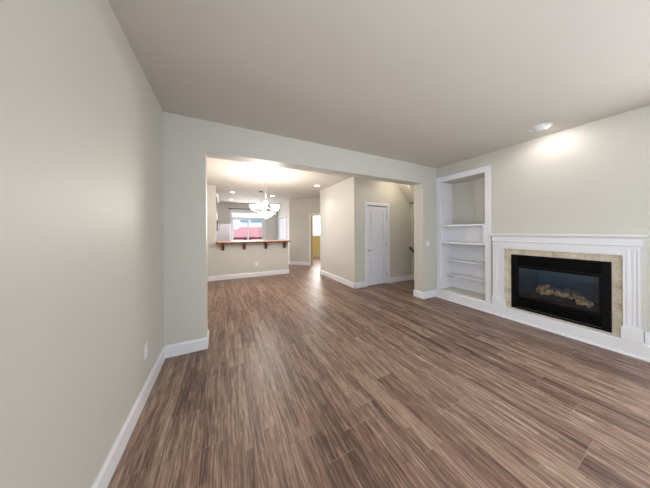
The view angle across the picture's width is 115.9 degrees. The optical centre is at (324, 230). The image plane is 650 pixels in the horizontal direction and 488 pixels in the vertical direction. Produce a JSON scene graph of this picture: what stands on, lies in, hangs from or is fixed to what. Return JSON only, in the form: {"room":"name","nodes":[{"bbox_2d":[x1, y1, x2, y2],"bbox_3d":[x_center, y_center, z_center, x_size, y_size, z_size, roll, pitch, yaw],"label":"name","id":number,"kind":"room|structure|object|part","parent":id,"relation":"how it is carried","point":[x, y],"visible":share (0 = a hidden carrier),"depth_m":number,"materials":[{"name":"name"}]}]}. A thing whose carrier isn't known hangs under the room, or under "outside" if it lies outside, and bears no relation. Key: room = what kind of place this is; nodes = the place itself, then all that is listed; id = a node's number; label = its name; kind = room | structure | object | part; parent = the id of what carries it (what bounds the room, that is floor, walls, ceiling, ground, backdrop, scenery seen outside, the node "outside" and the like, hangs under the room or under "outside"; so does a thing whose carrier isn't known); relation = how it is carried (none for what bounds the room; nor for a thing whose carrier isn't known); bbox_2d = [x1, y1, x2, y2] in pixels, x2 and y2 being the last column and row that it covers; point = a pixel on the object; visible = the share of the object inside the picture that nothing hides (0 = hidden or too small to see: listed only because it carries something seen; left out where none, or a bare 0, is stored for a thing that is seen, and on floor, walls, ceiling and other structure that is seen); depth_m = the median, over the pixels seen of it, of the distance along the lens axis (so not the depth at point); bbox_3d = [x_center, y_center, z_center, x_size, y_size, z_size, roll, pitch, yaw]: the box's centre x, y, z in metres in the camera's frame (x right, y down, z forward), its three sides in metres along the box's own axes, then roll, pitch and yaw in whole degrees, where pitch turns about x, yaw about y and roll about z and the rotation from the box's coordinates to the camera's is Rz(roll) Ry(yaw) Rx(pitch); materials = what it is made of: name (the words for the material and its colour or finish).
{"room":"living room","nodes":[
{"label":"living room","id":0,"kind":"room"},
{"bbox_2d":[0,0,163,487],"bbox_3d":[-2.549,0.045,3.599,0.150,2.735,12.420,0,0,-27],"label":"wall","id":1,"kind":"structure","parent":0,"point":[82,232],"depth_m":0.88,"materials":[{"name":"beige paint"}]},
{"bbox_2d":[91,346,165,487],"bbox_3d":[-0.763,1.336,0.240,0.016,0.135,4.520,0,0,-27],"label":"baseboard","id":2,"kind":"structure","parent":1,"relation":"attached to","point":[105,474],"depth_m":1.34,"materials":[{"name":"white wood"}]},
{"bbox_2d":[144,341,147,359],"bbox_3d":[-1.513,1.010,1.722,0.009,0.120,0.074,0,0,-27],"label":"electrical outlet","id":3,"kind":"object","parent":1,"relation":"attached to","point":[146,344],"visible":1,"depth_m":1.71,"materials":[{"name":"white plastic"}]},
{"bbox_2d":[645,332,649,344],"bbox_3d":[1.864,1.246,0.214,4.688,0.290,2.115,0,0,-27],"label":"baseboard","id":4,"kind":"structure","parent":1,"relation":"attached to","point":[647,334],"depth_m":2.19,"materials":[{"name":"white wood"}]},
{"bbox_2d":[216,193,218,220],"bbox_3d":[-4.020,-0.780,7.209,0.466,0.840,1.950,0,0,-27],"label":"upper cabinet","id":5,"kind":"object","parent":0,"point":[217,194],"visible":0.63,"depth_m":6.76,"materials":[{"name":"white wood"}]},
{"bbox_2d":[216,220,219,231],"bbox_3d":[-3.753,-0.169,6.732,0.508,0.375,0.760,0,0,-27],"label":"microwave","id":6,"kind":"object","parent":5,"relation":"attached to","point":[217,222],"visible":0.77,"depth_m":6.63,"materials":[{"name":"silver metal"}]},
{"bbox_2d":[218,202,276,239],"bbox_3d":[-3.807,0.051,9.888,3.248,2.735,0.150,0,0,-27],"label":"wall","id":7,"kind":"structure","parent":0,"point":[223,211],"depth_m":9.82,"materials":[{"name":"beige paint"}]},
{"bbox_2d":[230,210,264,240],"bbox_3d":[-3.738,0.216,9.890,1.585,2.405,0.128,0,0,-27],"label":"window","id":8,"kind":"structure","parent":7,"relation":"in","point":[231,211],"depth_m":9.80,"materials":[{"name":"white plastic"}]},
{"bbox_3d":[-4.042,0.390,9.739,0.725,1.980,0.035,0,0,-27],"label":"sliding panel","id":9,"kind":"part","parent":8,"relation":"part of","materials":[{"name":"glass"}]},
{"bbox_3d":[-3.450,0.387,10.081,0.720,1.980,0.035,0,0,-27],"label":"sliding panel","id":10,"kind":"part","parent":8,"relation":"part of","materials":[{"name":"glass"}]},
{"bbox_2d":[207,184,288,275],"bbox_3d":[-2.387,0.044,6.271,2.538,2.735,0.150,0,0,-27],"label":"wall","id":11,"kind":"structure","parent":0,"point":[233,259],"depth_m":6.06,"materials":[{"name":"beige paint"}]},
{"bbox_2d":[208,269,288,280],"bbox_3d":[-2.370,1.344,6.267,2.554,0.135,0.166,0,0,-27],"label":"baseboard","id":12,"kind":"structure","parent":11,"relation":"attached to","point":[275,272],"depth_m":6.17,"materials":[{"name":"white wood"}]},
{"bbox_2d":[216,239,290,250],"bbox_3d":[-2.148,0.426,6.295,2.152,0.268,0.520,0,0,-27],"label":"breakfast bar","id":13,"kind":"object","parent":11,"relation":"attached to","point":[284,241],"visible":1,"depth_m":6.11,"materials":[{"name":"brown wood"}]},
{"bbox_2d":[216,239,290,242],"bbox_3d":[-2.149,0.307,6.295,2.152,0.030,0.520,0,0,-27],"label":"countertop","id":14,"kind":"structure","parent":13,"relation":"on","point":[283,239],"depth_m":6.13,"materials":[{"name":"brown wood"}]},
{"bbox_2d":[277,200,288,258],"bbox_3d":[-1.931,0.042,9.549,0.120,2.735,2.140,0,0,-27],"label":"wall","id":15,"kind":"structure","parent":0,"point":[283,210],"depth_m":9.06,"materials":[{"name":"beige paint"}]},
{"bbox_2d":[277,215,286,239],"bbox_3d":[-2.041,0.355,9.650,0.097,2.110,1.640,0,0,-27],"label":"door","id":16,"kind":"structure","parent":15,"relation":"in","point":[281,223],"depth_m":9.59,"materials":[{"name":"white wood"}]},
{"bbox_2d":[163,112,436,346],"bbox_3d":[0.567,0.030,3.563,5.388,2.735,0.220,0,0,-27],"label":"wall","id":17,"kind":"structure","parent":0,"point":[188,142],"depth_m":2.44,"materials":[{"name":"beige paint"}]},
{"bbox_2d":[166,290,435,357],"bbox_3d":[0.580,1.330,3.567,5.372,0.135,0.252,0,0,-27],"label":"baseboard","id":18,"kind":"structure","parent":17,"relation":"attached to","point":[181,348],"depth_m":2.37,"materials":[{"name":"white wood"}]},
{"bbox_2d":[281,218,319,254],"bbox_3d":[0.220,0.031,9.220,3.430,2.735,4.080,0,0,-27],"label":"wall","id":19,"kind":"structure","parent":0,"point":[316,240],"depth_m":11.02,"materials":[{"name":"paint"}]},
{"bbox_2d":[289,261,308,265],"bbox_3d":[-0.259,1.334,8.160,3.184,0.135,0.255,0,0,23],"label":"baseboard","id":20,"kind":"structure","parent":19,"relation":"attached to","point":[290,262],"depth_m":8.42,"materials":[{"name":"white wood"}]},
{"bbox_2d":[289,198,319,261],"bbox_3d":[-0.110,0.033,8.167,2.900,2.735,0.120,0,0,18],"label":"wall","id":21,"kind":"structure","parent":0,"point":[299,209],"depth_m":8.40,"materials":[{"name":"beige paint"}]},
{"bbox_2d":[309,213,319,265],"bbox_3d":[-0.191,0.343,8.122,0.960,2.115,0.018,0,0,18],"label":"trim","id":22,"kind":"structure","parent":21,"relation":"attached to","point":[310,214],"depth_m":8.24,"materials":[{"name":"white wood"}]},
{"bbox_2d":[320,177,410,282],"bbox_3d":[1.145,0.027,6.254,1.940,2.735,1.950,0,0,-27],"label":"wall","id":23,"kind":"structure","parent":0,"point":[342,218],"depth_m":5.52,"materials":[{"name":"beige paint"}]},
{"bbox_2d":[320,270,413,288],"bbox_3d":[1.280,1.326,5.474,3.513,0.135,1.398,0,0,18],"label":"baseboard","id":24,"kind":"structure","parent":23,"relation":"attached to","point":[334,277],"depth_m":5.56,"materials":[{"name":"white wood"}]},
{"bbox_2d":[364,202,389,286],"bbox_3d":[1.339,0.330,5.302,0.820,2.128,0.164,0,0,-27],"label":"door","id":25,"kind":"structure","parent":23,"relation":"in","point":[377,215],"depth_m":5.29,"materials":[{"name":"white wood"}]},
{"bbox_2d":[107,257,649,487],"bbox_3d":[0.485,1.458,5.119,6.950,0.120,12.420,0,0,-27],"label":"floor","id":26,"kind":"structure","parent":0,"point":[305,377],"depth_m":1.66,"materials":[{"name":"brown wood"}]},
{"bbox_2d":[216,224,229,240],"bbox_3d":[-4.632,0.550,8.944,0.845,1.705,0.785,0,0,-27],"label":"refrigerator","id":27,"kind":"object","parent":26,"relation":"on","point":[223,234],"visible":0.38,"depth_m":8.70,"materials":[{"name":"white metal"}]},
{"bbox_3d":[-4.484,0.822,8.654,0.837,1.100,0.056,0,0,-27],"label":"door","id":28,"kind":"part","parent":27,"relation":"part of","materials":[{"name":"white metal"}]},
{"bbox_2d":[108,0,649,204],"bbox_3d":[0.471,-1.437,5.119,6.950,0.200,12.420,0,0,-27],"label":"ceiling","id":29,"kind":"structure","parent":0,"point":[430,83],"depth_m":1.69,"materials":[{"name":"paint"}]},
{"bbox_2d":[249,173,279,218],"bbox_3d":[-1.381,-0.804,4.705,0.694,1.049,0.675,0,0,-27],"label":"chandelier","id":30,"kind":"object","parent":29,"relation":"hanging from","point":[262,207],"visible":1,"depth_m":4.58,"materials":[{"name":"white glass"}]},
{"bbox_3d":[-1.625,-0.531,4.638,0.196,0.110,0.196,0,0,-27],"label":"lamp shade","id":31,"kind":"part","parent":30,"relation":"part of","materials":[{"name":"white glass"}]},
{"bbox_3d":[-1.401,-0.532,4.426,0.196,0.110,0.196,0,0,-27],"label":"lamp shade","id":32,"kind":"part","parent":30,"relation":"part of","materials":[{"name":"white glass"}]},
{"bbox_3d":[-1.366,-0.367,4.686,0.350,0.123,0.350,0,0,-27],"label":"lamp shade","id":33,"kind":"part","parent":30,"relation":"part of","materials":[{"name":"white glass"}]},
{"bbox_3d":[-1.130,-0.533,4.574,0.196,0.110,0.196,0,0,-27],"label":"lamp shade","id":34,"kind":"part","parent":30,"relation":"part of","materials":[{"name":"white glass"}]},
{"bbox_2d":[396,183,413,202],"bbox_3d":[2.423,-1.074,5.215,0.580,0.545,1.060,0,0,-27],"label":"bulkhead","id":35,"kind":"object","parent":29,"relation":"attached to","point":[407,190],"visible":0.32,"depth_m":5.53,"materials":[{"name":"beige paint"}]},
{"bbox_2d":[529,123,552,131],"bbox_3d":[2.797,-1.404,2.639,0.220,0.218,0.220,0,0,-27],"label":"recessed light","id":36,"kind":"object","parent":29,"relation":"in","point":[543,126],"visible":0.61,"depth_m":2.60,"materials":[{"name":"white plastic"}]},
{"bbox_2d":[410,203,413,274],"bbox_3d":[2.314,0.021,6.221,0.120,2.735,3.360,0,0,-27],"label":"wall","id":37,"kind":"structure","parent":0,"point":[411,204],"depth_m":5.76,"materials":[{"name":"beige paint"}]},
{"bbox_2d":[437,105,649,342],"bbox_3d":[3.737,0.014,2.420,0.650,2.735,4.670,0,0,-27],"label":"wall","id":38,"kind":"structure","parent":0,"point":[593,177],"depth_m":2.67,"materials":[{"name":"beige paint"}]},
{"bbox_2d":[436,165,491,302],"bbox_3d":[2.779,0.048,3.992,0.430,2.347,0.996,0,0,-27],"label":"bookcase","id":39,"kind":"object","parent":38,"relation":"attached to","point":[463,251],"visible":0.85,"depth_m":4.15,"materials":[{"name":"white wood"}]},
{"bbox_3d":[2.616,0.094,4.362,0.390,2.233,0.012,0,0,-27],"label":"panel","id":40,"kind":"part","parent":39,"relation":"part of","materials":[{"name":"white wood"}]},
{"bbox_3d":[2.838,0.602,4.022,0.278,0.022,0.793,0,0,-27],"label":"shelf","id":41,"kind":"part","parent":39,"relation":"part of","materials":[{"name":"white wood"}]},
{"bbox_3d":[2.858,0.912,4.031,0.238,0.022,0.793,0,0,-27],"label":"shelf","id":42,"kind":"part","parent":39,"relation":"part of","materials":[{"name":"white wood"}]},
{"bbox_3d":[2.969,0.722,4.087,0.012,0.973,0.793,0,0,-27],"label":"panel","id":43,"kind":"part","parent":39,"relation":"part of","materials":[{"name":"white wood"}]},
{"bbox_2d":[435,288,649,361],"bbox_3d":[3.375,1.301,2.330,0.088,0.165,4.500,0,0,-27],"label":"trim","id":44,"kind":"structure","parent":38,"relation":"attached to","point":[604,340],"depth_m":2.72,"materials":[{"name":"white wood"}]},
{"bbox_2d":[511,254,611,332],"bbox_3d":[3.368,0.781,2.912,0.483,0.831,0.927,0,0,-27],"label":"gas fireplace","id":45,"kind":"object","parent":38,"relation":"in","point":[577,290],"visible":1,"depth_m":2.84,"materials":[{"name":"black metal"}]},
{"bbox_2d":[519,293,598,313],"bbox_3d":[3.379,1.079,2.917,0.438,0.181,0.839,0,0,-27],"label":"tray","id":46,"kind":"object","parent":45,"relation":"on","point":[524,298],"depth_m":2.86,"materials":[{"name":"black"}]},
{"bbox_3d":[3.166,0.786,2.810,0.022,0.507,0.793,0,0,-27],"label":"glass door","id":47,"kind":"part","parent":45,"relation":"part of","materials":[{"name":"black glass"}]},
{"bbox_2d":[489,233,649,343],"bbox_3d":[3.123,0.629,2.796,0.113,1.179,1.425,0,0,-27],"label":"fireplace mantel","id":48,"kind":"object","parent":38,"relation":"attached to","point":[625,249],"visible":1,"depth_m":2.44,"materials":[{"name":"white wood"}]},
{"bbox_3d":[2.868,0.629,3.358,0.065,0.895,0.134,0,0,-27],"label":"leg","id":49,"kind":"part","parent":48,"relation":"part of","materials":[{"name":"white wood"}]},
{"bbox_3d":[3.127,0.123,2.803,0.097,0.113,1.399,0,0,-27],"label":"crown moulding","id":50,"kind":"part","parent":48,"relation":"part of","materials":[{"name":"white wood"}]},
{"bbox_2d":[489,233,649,236],"bbox_3d":[3.121,0.053,2.796,0.113,0.027,1.425,0,0,-27],"label":"mantel shelf","id":51,"kind":"object","parent":48,"relation":"attached to","point":[492,234],"depth_m":2.64,"materials":[{"name":"white wood"}]},
{"bbox_3d":[3.417,0.626,2.264,0.065,0.895,0.108,0,0,-27],"label":"leg","id":52,"kind":"part","parent":48,"relation":"part of","materials":[{"name":"white wood"}]},
{"label":"outside","id":53,"kind":"structure","parent":0,"visible":0},
{"bbox_3d":[-8.683,1.617,23.986,30.000,0.250,29.330,0,0,-27],"label":"ground","id":54,"kind":"structure","parent":53,"visible":0},
{"bbox_2d":[232,213,262,226],"bbox_3d":[-8.670,-1.633,16.911,8.500,6.250,4.800,0,0,-27],"label":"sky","id":55,"kind":"structure","parent":54,"relation":"on","point":[236,223],"depth_m":15.94,"materials":[{"name":"white"}]},
{"bbox_3d":[-5.441,-0.814,16.226,0.950,0.280,0.020,0,0,-27],"label":"pane","id":56,"kind":"part","parent":55,"relation":"part of","materials":[{"name":"blue"}]},
{"bbox_2d":[233,227,261,240],"bbox_3d":[-6.057,0.614,12.175,6.100,1.730,0.200,0,0,-27],"label":"fence","id":57,"kind":"object","parent":54,"relation":"on","point":[239,232],"visible":0.02,"depth_m":12.65,"materials":[{"name":"pink wood"}]},
{"bbox_2d":[234,237,261,239],"bbox_3d":[-4.064,0.910,11.329,3.900,1.120,0.100,0,0,-27],"label":"deck railing","id":58,"kind":"object","parent":54,"relation":"on","point":[244,238],"visible":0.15,"depth_m":11.24,"materials":[{"name":"brown wood"}]}
]}

